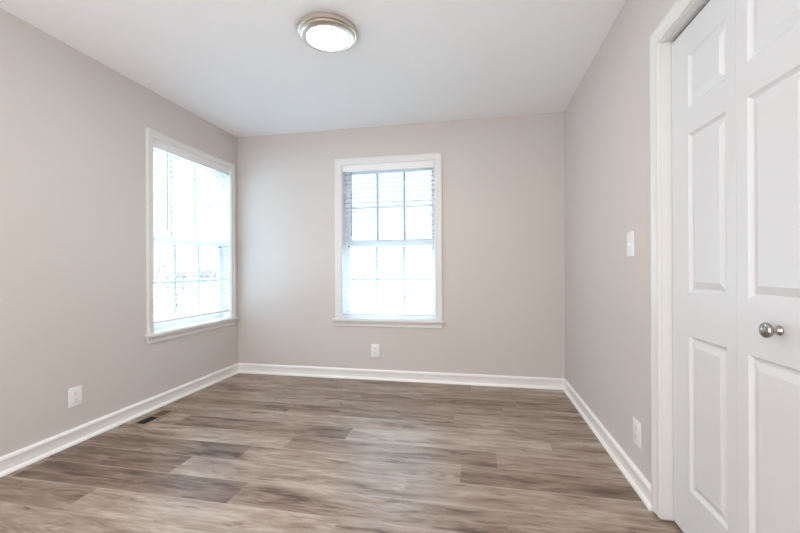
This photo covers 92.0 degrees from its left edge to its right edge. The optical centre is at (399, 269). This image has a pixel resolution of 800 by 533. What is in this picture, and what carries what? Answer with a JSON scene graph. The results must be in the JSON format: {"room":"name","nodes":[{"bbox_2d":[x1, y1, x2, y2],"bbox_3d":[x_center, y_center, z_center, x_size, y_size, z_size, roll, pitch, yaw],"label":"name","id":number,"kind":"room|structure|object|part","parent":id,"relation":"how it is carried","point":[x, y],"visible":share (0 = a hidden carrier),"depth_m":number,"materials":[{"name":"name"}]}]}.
{"room":"empty bedroom","nodes":[
{"label":"empty bedroom","id":0,"kind":"room"},
{"bbox_2d":[0,8,237,456],"bbox_3d":[-2.180,-0.144,1.942,0.160,2.440,4.265,0,0,11],"label":"wall","id":1,"kind":"structure","parent":0,"point":[73,126],"depth_m":2.40,"materials":[{"name":"beige paint"}]},
{"bbox_2d":[68,385,81,407],"bbox_3d":[-2.002,0.786,2.384,0.008,0.120,0.080,0,0,11],"label":"wall outlet","id":2,"kind":"object","parent":1,"relation":"attached to","point":[75,393],"visible":1,"depth_m":2.38,"materials":[{"name":"white plastic"}]},
{"bbox_2d":[0,363,238,477],"bbox_3d":[-2.085,1.026,1.924,0.022,0.098,4.265,0,0,11],"label":"baseboard","id":3,"kind":"structure","parent":1,"relation":"attached to","point":[16,460],"depth_m":2.53,"materials":[{"name":"white paint"}]},
{"bbox_2d":[145,127,238,344],"bbox_3d":[-1.858,-0.250,3.441,0.201,1.635,1.114,0,0,11],"label":"window","id":4,"kind":"structure","parent":1,"relation":"in","point":[158,332],"depth_m":3.49,"materials":[{"name":"white paint"}]},
{"bbox_3d":[-1.939,-0.612,3.459,0.028,0.774,0.940,0,0,11],"label":"sash","id":5,"kind":"part","parent":4,"relation":"part of","materials":[{"name":"white plastic"}]},
{"bbox_3d":[-1.901,0.100,3.452,0.028,0.736,0.940,0,0,11],"label":"sash","id":6,"kind":"part","parent":4,"relation":"part of","materials":[{"name":"white plastic"}]},
{"bbox_2d":[153,139,228,323],"bbox_3d":[-1.839,-0.289,3.439,0.070,1.432,0.939,0,0,11],"label":"blind","id":7,"kind":"object","parent":4,"relation":"attached to","point":[157,145],"visible":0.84,"depth_m":3.37,"materials":[{"name":"white plastic"}]},
{"bbox_3d":[-1.899,-0.270,3.173,0.054,1.374,0.008,0,0,11],"label":"ladder cord","id":8,"kind":"part","parent":7,"relation":"part of","materials":[{"name":"white fabric"}]},
{"bbox_3d":[-1.843,0.417,3.441,0.050,0.018,0.935,0,0,11],"label":"rail","id":9,"kind":"part","parent":7,"relation":"part of","materials":[{"name":"white plastic"}]},
{"bbox_3d":[-1.845,-0.271,3.448,0.054,1.374,0.008,0,0,11],"label":"ladder cord","id":10,"kind":"part","parent":7,"relation":"part of","materials":[{"name":"white fabric"}]},
{"bbox_3d":[-1.775,-0.271,3.801,0.054,1.374,0.008,0,0,11],"label":"ladder cord","id":11,"kind":"part","parent":7,"relation":"part of","materials":[{"name":"white fabric"}]},
{"bbox_2d":[0,0,625,137],"bbox_3d":[-0.225,-1.433,1.554,4.156,0.120,4.585,0,0,11],"label":"ceiling","id":12,"kind":"structure","parent":0,"point":[243,67],"depth_m":2.46,"materials":[{"name":"paint"}]},
{"bbox_2d":[298,12,356,52],"bbox_3d":[-0.416,-1.347,2.226,0.333,0.050,0.333,0,0,11],"label":"ceiling light","id":13,"kind":"object","parent":12,"relation":"attached to","point":[327,32],"visible":1,"depth_m":2.17,"materials":[{"name":"white glass"}]},
{"bbox_2d":[0,373,683,532],"bbox_3d":[-0.209,1.127,1.553,4.046,0.120,4.465,0,0,11],"label":"floor","id":14,"kind":"structure","parent":0,"point":[240,452],"depth_m":2.07,"materials":[{"name":"beige wood"}]},
{"bbox_2d":[130,409,176,425],"bbox_3d":[-1.776,1.071,2.795,0.126,0.006,0.296,0,0,11],"label":"floor vent","id":15,"kind":"object","parent":14,"relation":"in","point":[158,415],"visible":1,"depth_m":2.78,"materials":[{"name":"brown metal"}]},
{"bbox_2d":[237,112,564,377],"bbox_3d":[-0.104,-0.153,3.787,3.516,2.440,0.160,0,0,11],"label":"wall","id":16,"kind":"structure","parent":0,"point":[503,235],"depth_m":3.60,"materials":[{"name":"beige paint"}]},
{"bbox_2d":[371,344,378,356],"bbox_3d":[-0.239,0.786,3.729,0.080,0.124,0.008,0,0,11],"label":"wall outlet","id":17,"kind":"object","parent":16,"relation":"attached to","point":[374,347],"visible":1,"depth_m":3.73,"materials":[{"name":"white plastic"}]},
{"bbox_2d":[332,152,443,328],"bbox_3d":[-0.112,-0.263,3.762,1.089,1.644,0.201,0,0,11],"label":"window","id":18,"kind":"structure","parent":16,"relation":"in","point":[430,322],"depth_m":3.77,"materials":[{"name":"white paint"}]},
{"bbox_2d":[342,161,434,316],"bbox_3d":[-0.115,-0.283,3.743,0.902,1.466,0.071,0,0,11],"label":"blind","id":19,"kind":"object","parent":18,"relation":"attached to","point":[426,164],"visible":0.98,"depth_m":3.74,"materials":[{"name":"white plastic"}]},
{"bbox_3d":[-0.505,-0.263,3.828,0.008,1.408,0.054,0,0,11],"label":"ladder cord","id":20,"kind":"part","parent":19,"relation":"part of","materials":[{"name":"white fabric"}]},
{"bbox_3d":[-0.217,-0.264,3.771,0.008,1.408,0.054,0,0,11],"label":"ladder cord","id":21,"kind":"part","parent":19,"relation":"part of","materials":[{"name":"white fabric"}]},
{"bbox_3d":[-0.110,0.441,3.751,0.898,0.018,0.050,0,0,11],"label":"rail","id":22,"kind":"part","parent":19,"relation":"part of","materials":[{"name":"white plastic"}]},
{"bbox_3d":[0.045,-0.265,3.720,0.008,1.408,0.054,0,0,11],"label":"ladder cord","id":23,"kind":"part","parent":19,"relation":"part of","materials":[{"name":"white fabric"}]},
{"bbox_3d":[0.314,-0.266,3.667,0.008,1.408,0.054,0,0,11],"label":"ladder cord","id":24,"kind":"part","parent":19,"relation":"part of","materials":[{"name":"white fabric"}]},
{"bbox_3d":[-0.100,0.091,3.808,0.903,0.736,0.028,0,0,11],"label":"sash","id":25,"kind":"part","parent":18,"relation":"part of","materials":[{"name":"white plastic"}]},
{"bbox_3d":[-0.096,-0.622,3.842,0.903,0.777,0.028,0,0,11],"label":"sash","id":26,"kind":"part","parent":18,"relation":"part of","materials":[{"name":"white plastic"}]},
{"bbox_2d":[238,363,564,389],"bbox_3d":[-0.117,1.017,3.697,3.196,0.098,0.022,0,0,11],"label":"baseboard","id":27,"kind":"structure","parent":16,"relation":"attached to","point":[289,370],"depth_m":3.66,"materials":[{"name":"white paint"}]},
{"bbox_2d":[564,0,675,520],"bbox_3d":[1.093,-0.159,1.295,0.120,2.440,4.265,0,0,11],"label":"wall","id":28,"kind":"structure","parent":0,"point":[607,117],"depth_m":2.19,"materials":[{"name":"beige paint"}]},
{"bbox_2d":[563,379,651,510],"bbox_3d":[1.273,1.011,2.546,0.022,0.098,1.743,0,0,11],"label":"baseboard","id":29,"kind":"structure","parent":28,"relation":"attached to","point":[640,484],"depth_m":2.15,"materials":[{"name":"white paint"}]},
{"bbox_2d":[627,231,633,256],"bbox_3d":[1.151,-0.125,1.941,0.017,0.124,0.086,0,0,11],"label":"light switch","id":30,"kind":"object","parent":28,"relation":"attached to","point":[630,235],"visible":1,"depth_m":1.93,"materials":[{"name":"white plastic"}]},
{"bbox_2d":[633,417,640,448],"bbox_3d":[1.146,0.791,1.871,0.008,0.122,0.086,0,0,11],"label":"wall outlet","id":31,"kind":"object","parent":28,"relation":"attached to","point":[636,424],"visible":1,"depth_m":1.86,"materials":[{"name":"white plastic"}]},
{"bbox_2d":[649,0,799,532],"bbox_3d":[1.069,0.015,1.216,0.138,2.065,0.942,0,0,11],"label":"door","id":32,"kind":"structure","parent":28,"relation":"in","point":[724,75],"depth_m":1.25,"materials":[{"name":"white paint"}]},
{"bbox_3d":[1.010,0.015,1.228,0.018,2.065,0.942,0,0,11],"label":"casing","id":33,"kind":"part","parent":32,"relation":"part of","materials":[{"name":"white paint"}]},
{"bbox_3d":[1.000,0.165,1.042,0.044,0.043,0.043,0,0,11],"label":"knob","id":34,"kind":"part","parent":32,"relation":"part of","materials":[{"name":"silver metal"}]},
{"label":"outside","id":35,"kind":"structure","parent":0,"visible":0},
{"bbox_2d":[154,277,430,320],"bbox_3d":[3.885,1.748,19.621,120.000,0.001,120.000,0,0,11],"label":"ground","id":36,"kind":"structure","parent":35,"point":[410,285],"depth_m":25.00,"materials":[{"name":"white"}]},
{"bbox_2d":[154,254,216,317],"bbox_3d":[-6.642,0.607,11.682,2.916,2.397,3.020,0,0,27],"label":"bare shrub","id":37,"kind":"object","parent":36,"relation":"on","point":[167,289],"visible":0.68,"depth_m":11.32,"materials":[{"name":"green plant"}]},
{"bbox_2d":[185,261,216,297],"bbox_3d":[-8.111,0.456,18.079,3.240,2.710,2.283,0,0,-8],"label":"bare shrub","id":38,"kind":"object","parent":36,"relation":"on","point":[211,277],"visible":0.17,"depth_m":17.68,"materials":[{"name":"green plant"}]}
]}

